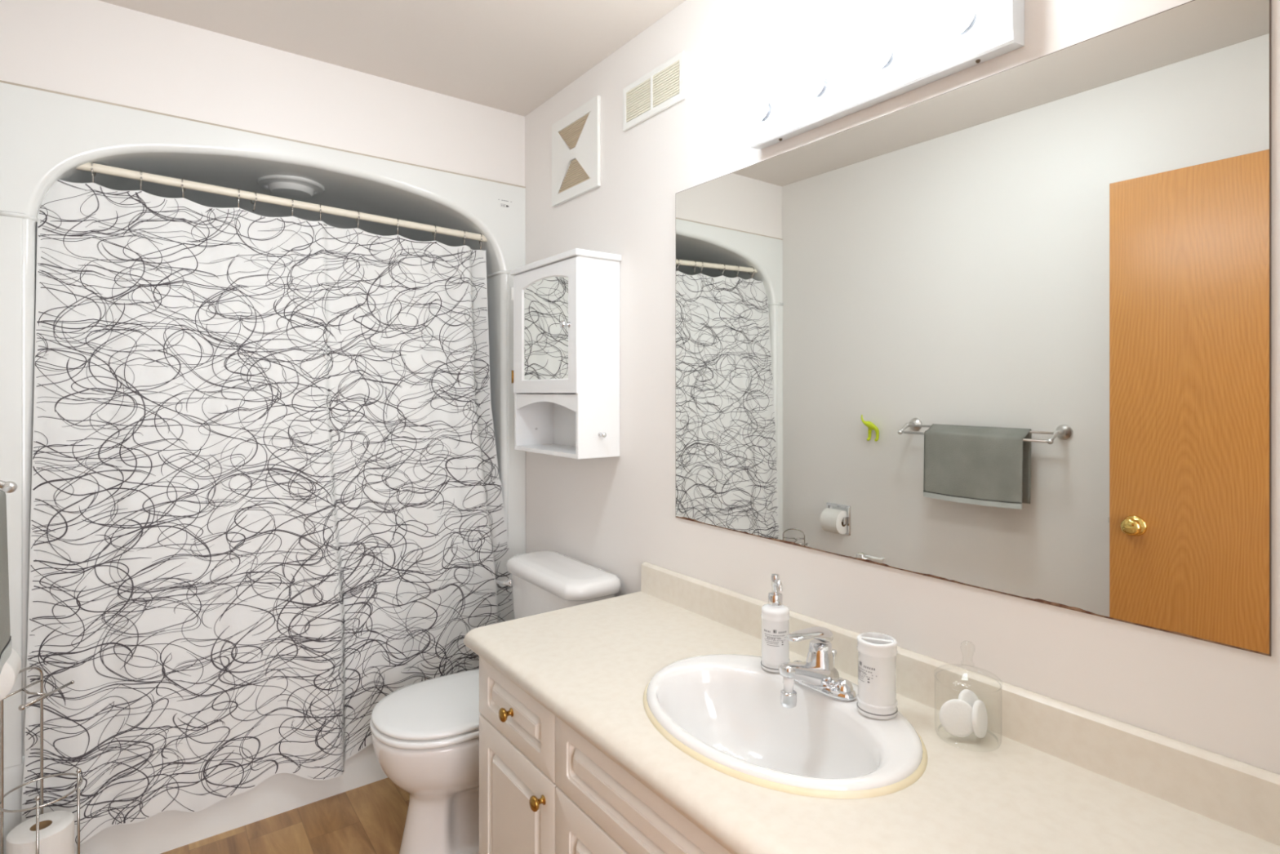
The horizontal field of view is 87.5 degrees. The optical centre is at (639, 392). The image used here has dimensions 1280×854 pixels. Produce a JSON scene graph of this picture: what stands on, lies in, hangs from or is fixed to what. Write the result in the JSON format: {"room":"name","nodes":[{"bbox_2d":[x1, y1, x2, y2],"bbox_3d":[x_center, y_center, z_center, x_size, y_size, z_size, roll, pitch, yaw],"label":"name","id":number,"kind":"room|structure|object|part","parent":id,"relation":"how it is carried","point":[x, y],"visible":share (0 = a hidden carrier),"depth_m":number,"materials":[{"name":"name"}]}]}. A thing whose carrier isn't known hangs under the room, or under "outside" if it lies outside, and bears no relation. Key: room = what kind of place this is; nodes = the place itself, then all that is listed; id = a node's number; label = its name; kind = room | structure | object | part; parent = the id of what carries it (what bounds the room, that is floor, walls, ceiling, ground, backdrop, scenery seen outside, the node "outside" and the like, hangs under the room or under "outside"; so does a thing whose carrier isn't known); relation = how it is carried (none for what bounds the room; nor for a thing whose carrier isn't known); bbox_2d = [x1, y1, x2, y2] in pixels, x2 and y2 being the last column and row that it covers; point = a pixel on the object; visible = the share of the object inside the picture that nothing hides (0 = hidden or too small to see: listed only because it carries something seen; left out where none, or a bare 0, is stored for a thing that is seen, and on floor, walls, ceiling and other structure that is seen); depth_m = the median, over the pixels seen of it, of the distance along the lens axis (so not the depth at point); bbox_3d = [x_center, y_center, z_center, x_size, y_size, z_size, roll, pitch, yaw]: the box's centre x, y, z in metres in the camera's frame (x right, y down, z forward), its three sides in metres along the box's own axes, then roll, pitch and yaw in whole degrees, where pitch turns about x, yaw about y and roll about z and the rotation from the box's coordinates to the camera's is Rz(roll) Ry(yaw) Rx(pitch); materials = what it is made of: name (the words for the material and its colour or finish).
{"room":"bathroom","nodes":[
{"label":"bathroom","id":0,"kind":"room"},
{"bbox_2d":[0,0,524,186],"bbox_3d":[-1.153,-0.956,2.201,1.660,0.282,0.100,0,0,-37],"label":"wall","id":1,"kind":"structure","parent":0,"point":[97,50],"depth_m":2.08,"materials":[{"name":"white paint"}]},
{"bbox_2d":[21,179,514,846],"bbox_3d":[-1.060,0.325,2.189,1.429,1.844,0.137,0,0,-37],"label":"shower curtain","id":2,"kind":"object","parent":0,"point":[267,508],"visible":0.91,"depth_m":2.05,"materials":[{"name":"white fabric"}]},
{"bbox_2d":[160,777,408,853],"bbox_3d":[-0.164,1.369,1.005,3.300,0.050,4.800,0,0,-37],"label":"floor","id":3,"kind":"structure","parent":0,"point":[370,818],"depth_m":2.05,"materials":[{"name":"brown wood"}]},
{"bbox_2d":[0,666,83,853],"bbox_3d":[-1.496,1.018,1.669,0.162,0.650,0.162,0,0,-17],"label":"toilet paper stand","id":4,"kind":"object","parent":3,"relation":"on","point":[42,695],"visible":0.97,"depth_m":1.66,"materials":[{"name":"silver metal"}]},
{"bbox_3d":[-1.549,1.014,1.677,0.071,0.642,0.090,0,0,-37],"label":"arched post","id":5,"kind":"part","parent":4,"relation":"part of","materials":[{"name":"silver metal"}]},
{"bbox_3d":[-1.447,1.152,1.606,0.011,0.368,0.011,0,0,-37],"label":"post","id":6,"kind":"part","parent":4,"relation":"part of","materials":[{"name":"silver metal"}]},
{"bbox_3d":[-1.515,0.752,1.675,0.072,0.023,0.150,0,0,0],"label":"roll arm","id":7,"kind":"part","parent":4,"relation":"part of","materials":[{"name":"silver metal"}]},
{"bbox_3d":[-1.446,1.152,1.721,0.011,0.368,0.011,0,0,-37],"label":"post","id":8,"kind":"part","parent":4,"relation":"part of","materials":[{"name":"silver metal"}]},
{"bbox_3d":[-1.496,1.266,1.669,0.127,0.123,0.127,0,0,-37],"label":"toilet paper roll","id":9,"kind":"object","parent":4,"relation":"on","visible":0},
{"bbox_2d":[5,810,74,853],"bbox_3d":[-1.496,1.142,1.669,0.127,0.123,0.127,0,0,-37],"label":"toilet paper roll","id":10,"kind":"object","parent":9,"relation":"on","point":[56,828],"visible":0.95,"depth_m":1.65,"materials":[{"name":"white paper"}]},
{"bbox_2d":[0,80,525,853],"bbox_3d":[-1.287,0.264,2.497,1.520,2.159,0.764,0,0,-37],"label":"bathtub surround","id":11,"kind":"object","parent":3,"relation":"on","point":[46,135],"visible":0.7,"depth_m":2.03,"materials":[{"name":"white"}]},
{"bbox_2d":[75,162,487,241],"bbox_3d":[-1.102,-0.619,2.223,1.352,0.082,0.038,0,0,-37],"label":"shower curtain rod","id":12,"kind":"object","parent":11,"relation":"attached to","point":[98,168],"visible":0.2,"depth_m":2.14,"materials":[{"name":"beige metal"}]},
{"bbox_2d":[90,161,96,182],"bbox_3d":[-1.547,-0.622,1.892,0.005,0.066,0.041,0,0,-27],"label":"curtain ring","id":13,"kind":"object","parent":12,"relation":"hanging from","point":[92,162],"visible":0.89,"depth_m":1.88,"materials":[{"name":"silver metal"}]},
{"bbox_2d":[139,169,142,190],"bbox_3d":[-1.461,-0.618,1.956,0.005,0.066,0.041,0,0,-41],"label":"curtain ring","id":14,"kind":"object","parent":12,"relation":"hanging from","point":[140,171],"visible":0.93,"depth_m":1.95,"materials":[{"name":"silver metal"}]},
{"bbox_2d":[181,177,185,197],"bbox_3d":[-1.378,-0.615,2.018,0.005,0.066,0.041,0,0,-24],"label":"curtain ring","id":15,"kind":"object","parent":12,"relation":"hanging from","point":[183,189],"visible":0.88,"depth_m":2.01,"materials":[{"name":"silver metal"}]},
{"bbox_2d":[236,187,239,208],"bbox_3d":[-1.264,-0.610,2.103,0.006,0.066,0.041,0,0,-37],"label":"curtain ring","id":16,"kind":"object","parent":12,"relation":"hanging from","point":[238,197],"visible":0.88,"depth_m":2.10,"materials":[{"name":"silver metal"}]},
{"bbox_2d":[250,191,257,211],"bbox_3d":[-1.230,-0.609,2.128,0.041,0.066,0.006,0,0,36],"label":"curtain ring","id":17,"kind":"object","parent":12,"relation":"hanging from","point":[251,202],"visible":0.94,"depth_m":2.12,"materials":[{"name":"silver metal"}]},
{"bbox_2d":[290,198,293,216],"bbox_3d":[-1.142,-0.605,2.194,0.005,0.066,0.041,0,0,-33],"label":"curtain ring","id":18,"kind":"object","parent":12,"relation":"hanging from","point":[291,209],"visible":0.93,"depth_m":2.19,"materials":[{"name":"silver metal"}]},
{"bbox_2d":[355,210,359,228],"bbox_3d":[-0.978,-0.599,2.315,0.005,0.066,0.041,0,0,-37],"label":"curtain ring","id":19,"kind":"object","parent":12,"relation":"hanging from","point":[357,221],"visible":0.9,"depth_m":2.31,"materials":[{"name":"silver metal"}]},
{"bbox_2d":[256,175,324,199],"bbox_3d":[-1.245,-0.729,2.388,0.216,0.043,0.216,0,0,-37],"label":"dome light","id":20,"kind":"object","parent":11,"relation":"attached to","point":[295,187],"depth_m":2.34,"materials":[{"name":"white"}]},
{"bbox_2d":[369,550,621,853],"bbox_3d":[-0.466,0.956,2.062,0.693,0.780,0.494,0,0,-37],"label":"toilet","id":21,"kind":"object","parent":3,"relation":"on","point":[425,734],"visible":0.44,"depth_m":1.90,"materials":[{"name":"white ceramic"}]},
{"bbox_3d":[-0.550,0.940,1.991,0.473,0.018,0.376,0,0,-37],"label":"seat","id":22,"kind":"part","parent":21,"relation":"part of","materials":[{"name":"white plastic"}]},
{"bbox_3d":[-0.495,1.148,2.032,0.605,0.391,0.370,0,0,-37],"label":"bowl","id":23,"kind":"part","parent":21,"relation":"part of","materials":[{"name":"white ceramic"}]},
{"bbox_3d":[-0.544,0.916,1.996,0.482,0.022,0.370,0,0,-37],"label":"lid","id":24,"kind":"part","parent":21,"relation":"part of","materials":[{"name":"white plastic"}]},
{"bbox_3d":[-0.471,0.654,2.314,0.030,0.030,0.084,0,0,-37],"label":"flush lever","id":25,"kind":"part","parent":21,"relation":"part of","materials":[{"name":"silver metal"}]},
{"bbox_3d":[-0.263,0.785,2.205,0.176,0.340,0.444,0,0,-37],"label":"tank","id":26,"kind":"part","parent":21,"relation":"part of","materials":[{"name":"white ceramic"}]},
{"bbox_3d":[-0.264,0.594,2.204,0.199,0.056,0.480,0,0,-37],"label":"tank lid","id":27,"kind":"part","parent":21,"relation":"part of","materials":[{"name":"white ceramic"}]},
{"bbox_2d":[479,656,731,853],"bbox_3d":[0.254,0.990,1.210,0.583,0.707,1.483,0,0,-37],"label":"vanity cabinet","id":28,"kind":"object","parent":3,"relation":"on","point":[544,788],"visible":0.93,"depth_m":1.35,"materials":[{"name":"white wood"}]},
{"bbox_3d":[-0.299,0.717,1.490,0.029,0.030,0.030,0,0,-37],"label":"knob","id":29,"kind":"part","parent":28,"relation":"part of","materials":[{"name":"gold metal"}]},
{"bbox_3d":[-0.278,0.715,1.502,0.018,0.146,0.378,0,0,-37],"label":"drawer","id":30,"kind":"part","parent":28,"relation":"part of","materials":[{"name":"white wood"}]},
{"bbox_3d":[-0.278,1.015,1.502,0.018,0.448,0.378,0,0,-37],"label":"door","id":31,"kind":"part","parent":28,"relation":"part of","materials":[{"name":"white wood"}]},
{"bbox_3d":[-0.211,0.841,1.371,0.029,0.030,0.030,0,0,-37],"label":"knob","id":32,"kind":"part","parent":28,"relation":"part of","materials":[{"name":"gold metal"}]},
{"bbox_3d":[-0.051,1.015,1.195,0.018,0.448,0.380,0,0,-37],"label":"door","id":33,"kind":"part","parent":28,"relation":"part of","materials":[{"name":"white wood"}]},
{"bbox_3d":[0.064,0.715,1.042,0.018,0.146,0.762,0,0,-37],"label":"false drawer","id":34,"kind":"part","parent":28,"relation":"part of","materials":[{"name":"white wood"}]},
{"bbox_2d":[463,561,1279,853],"bbox_3d":[0.244,0.572,1.231,0.576,0.127,1.530,0,0,-37],"label":"countertop","id":35,"kind":"structure","parent":28,"relation":"on","point":[1047,775],"depth_m":1.04,"materials":[{"name":"beige laminate"}]},
{"bbox_2d":[643,653,927,799],"bbox_3d":[0.245,0.665,1.234,0.432,0.176,0.554,0,0,-37],"label":"sink","id":36,"kind":"object","parent":35,"relation":"in","point":[726,712],"visible":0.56,"depth_m":1.29,"materials":[{"name":"white ceramic"}]},
{"bbox_2d":[760,573,790,672],"bbox_3d":[0.284,0.479,1.404,0.060,0.196,0.060,0,0,-37],"label":"soap dispenser","id":37,"kind":"object","parent":36,"relation":"on","point":[775,615],"visible":0.91,"depth_m":1.38,"materials":[{"name":"white ceramic"}]},
{"bbox_2d":[856,631,897,719],"bbox_3d":[0.430,0.512,1.212,0.070,0.132,0.070,0,0,-37],"label":"toothbrush holder","id":38,"kind":"object","parent":36,"relation":"on","point":[876,697],"visible":1,"depth_m":1.19,"materials":[{"name":"white ceramic"}]},
{"bbox_3d":[0.565,0.511,1.152,0.106,0.165,0.106,0,0,-37],"label":"glass jar","id":39,"kind":"object","parent":35,"relation":"on","visible":0},
{"bbox_2d":[939,698,973,737],"bbox_3d":[0.545,0.557,1.145,0.060,0.058,0.021,0,0,15],"label":"pad","id":40,"kind":"object","parent":39,"relation":"in","point":[953,719],"visible":0.97,"depth_m":1.14,"materials":[{"name":"white fabric"}]},
{"bbox_2d":[958,688,978,715],"bbox_3d":[0.574,0.547,1.160,0.060,0.055,0.030,0,0,-35],"label":"pad","id":41,"kind":"object","parent":39,"relation":"in","point":[967,695],"visible":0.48,"depth_m":1.16,"materials":[{"name":"white fabric"}]},
{"bbox_2d":[971,699,987,737],"bbox_3d":[0.580,0.557,1.141,0.017,0.059,0.060,0,0,43],"label":"pad","id":42,"kind":"object","parent":39,"relation":"in","point":[979,713],"visible":1,"depth_m":1.13,"materials":[{"name":"white fabric"}]},
{"bbox_2d":[97,0,685,116],"bbox_3d":[-0.164,-1.121,1.005,3.300,0.050,4.800,0,0,-37],"label":"ceiling","id":43,"kind":"structure","parent":0,"point":[513,56],"depth_m":2.04,"materials":[{"name":"beige paint"}]},
{"bbox_2d":[778,626,856,707],"bbox_3d":[0.333,0.525,1.315,0.147,0.129,0.139,0,0,-3],"label":"faucet","id":44,"kind":"object","parent":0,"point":[818,673],"visible":1,"depth_m":1.27,"materials":[{"name":"silver metal"}]},
{"bbox_3d":[0.317,0.542,1.288,0.120,0.062,0.072,0,0,-37],"label":"spout","id":45,"kind":"part","parent":44,"relation":"part of","materials":[{"name":"silver metal"}]},
{"bbox_3d":[0.328,0.476,1.296,0.112,0.032,0.048,0,0,-37],"label":"lever handle","id":46,"kind":"part","parent":44,"relation":"part of","materials":[{"name":"silver metal"}]},
{"bbox_3d":[0.355,0.565,1.316,0.054,0.040,0.158,0,0,-37],"label":"plate","id":47,"kind":"part","parent":44,"relation":"part of","materials":[{"name":"silver metal"}]},
{"bbox_3d":[0.387,0.546,1.340,0.016,0.059,0.016,0,0,-37],"label":"drain lift rod","id":48,"kind":"part","parent":44,"relation":"part of","materials":[{"name":"silver metal"}]},
{"bbox_2d":[524,0,1279,774],"bbox_3d":[0.045,0.123,2.064,0.100,2.440,3.350,0,0,-37],"label":"wall","id":49,"kind":"structure","parent":0,"point":[615,515],"depth_m":1.66,"materials":[{"name":"white paint"}]},
{"bbox_2d":[510,248,621,458],"bbox_3d":[-0.263,-0.117,2.234,0.190,0.639,0.471,0,0,-37],"label":"upper cabinet","id":50,"kind":"object","parent":49,"relation":"attached to","point":[566,371],"visible":1,"depth_m":2.11,"materials":[{"name":"white paint"}]},
{"bbox_3d":[-0.380,-0.107,2.420,0.156,0.619,0.014,0,0,-37],"label":"panel","id":51,"kind":"part","parent":50,"relation":"part of","materials":[{"name":"white paint"}]},
{"bbox_3d":[-0.314,-0.206,2.207,0.018,0.415,0.430,0,0,-37],"label":"door","id":52,"kind":"part","parent":50,"relation":"part of","materials":[{"name":"white paint"}]},
{"bbox_3d":[-0.255,0.196,2.252,0.156,0.014,0.405,0,0,-37],"label":"panel","id":53,"kind":"part","parent":50,"relation":"part of","materials":[{"name":"white paint"}]},
{"bbox_3d":[-0.194,-0.114,2.297,0.005,0.606,0.407,0,0,-37],"label":"panel","id":54,"kind":"part","parent":50,"relation":"part of","materials":[{"name":"white paint"}]},
{"bbox_3d":[-0.231,-0.209,2.055,0.030,0.025,0.025,0,0,-37],"label":"knob","id":55,"kind":"part","parent":50,"relation":"part of","materials":[{"name":"silver metal"}]},
{"bbox_3d":[-0.130,-0.107,2.083,0.156,0.619,0.014,0,0,-37],"label":"panel","id":56,"kind":"part","parent":50,"relation":"part of","materials":[{"name":"white paint"}]},
{"bbox_2d":[551,95,600,207],"bbox_3d":[-0.230,-0.833,2.335,0.017,0.299,0.310,0,0,-37],"label":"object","id":57,"kind":"object","parent":49,"relation":"in","point":[575,137],"visible":1,"depth_m":2.32,"materials":[{"name":"white plastic"}]},
{"bbox_3d":[-0.234,-0.832,2.330,0.004,0.230,0.222,0,0,-37],"label":"panel","id":58,"kind":"part","parent":57,"relation":"part of","materials":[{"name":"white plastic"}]},
{"bbox_2d":[622,51,684,131],"bbox_3d":[0.036,-0.887,1.984,0.008,0.134,0.293,0,0,-37],"label":"air vent","id":59,"kind":"object","parent":49,"relation":"in","point":[663,87],"visible":1,"depth_m":1.97,"materials":[{"name":"white plastic"}]},
{"bbox_2d":[732,0,1024,149],"bbox_3d":[0.427,-0.658,1.356,0.132,0.138,0.610,0,0,-37],"label":"vanity light","id":60,"kind":"object","parent":49,"relation":"attached to","point":[940,39],"visible":1,"depth_m":1.29,"materials":[{"name":"white metal"}]},
{"bbox_3d":[0.255,-0.661,1.545,0.083,0.081,0.081,0,0,-37],"label":"light bulb","id":61,"kind":"part","parent":60,"relation":"part of","materials":[{"name":"white glass"}]},
{"bbox_3d":[0.350,-0.661,1.417,0.083,0.081,0.081,0,0,-37],"label":"light bulb","id":62,"kind":"part","parent":60,"relation":"part of","materials":[{"name":"white glass"}]},
{"bbox_3d":[0.445,-0.661,1.290,0.083,0.081,0.081,0,0,-37],"label":"light bulb","id":63,"kind":"part","parent":60,"relation":"part of","materials":[{"name":"white glass"}]},
{"bbox_3d":[0.539,-0.661,1.163,0.083,0.081,0.081,0,0,-37],"label":"light bulb","id":64,"kind":"part","parent":60,"relation":"part of","materials":[{"name":"white glass"}]},
{"bbox_2d":[675,0,1271,656],"bbox_3d":[0.475,-0.106,1.398,0.005,0.919,1.248,0,0,-37],"label":"wall mirror","id":65,"kind":"object","parent":49,"relation":"attached to","point":[1008,331],"visible":1,"depth_m":1.14,"materials":[{"name":"silver mirror"}]},
{"bbox_3d":[-1.018,0.123,0.712,0.179,2.440,2.450,0,0,-37],"label":"wall","id":66,"kind":"structure","parent":0,"visible":0},
{"bbox_2d":[0,480,17,493],"bbox_3d":[-1.007,0.149,0.930,0.142,0.076,0.648,0,0,-37],"label":"towel rail","id":67,"kind":"object","parent":66,"relation":"attached to","point":[10,486],"visible":0.98,"depth_m":1.20,"materials":[{"name":"silver metal"}]},
{"bbox_2d":[0,489,11,674],"bbox_3d":[-0.974,0.285,0.938,0.092,0.306,0.385,0,0,-37],"label":"hand towel","id":68,"kind":"object","parent":67,"relation":"hanging from","point":[5,635],"visible":1,"depth_m":1.08,"materials":[{"name":"grey fabric"}]},
{"bbox_3d":[-1.473,0.616,1.455,0.081,0.140,0.140,0,0,-37],"label":"toilet paper holder","id":69,"kind":"object","parent":66,"relation":"attached to","visible":0},
{"bbox_2d":[0,648,21,701],"bbox_3d":[-1.448,0.625,1.473,0.114,0.114,0.100,0,0,-37],"label":"toilet paper roll","id":70,"kind":"object","parent":69,"relation":"hanging from","point":[11,668],"visible":0.83,"depth_m":1.46,"materials":[{"name":"white paper"}]}
]}

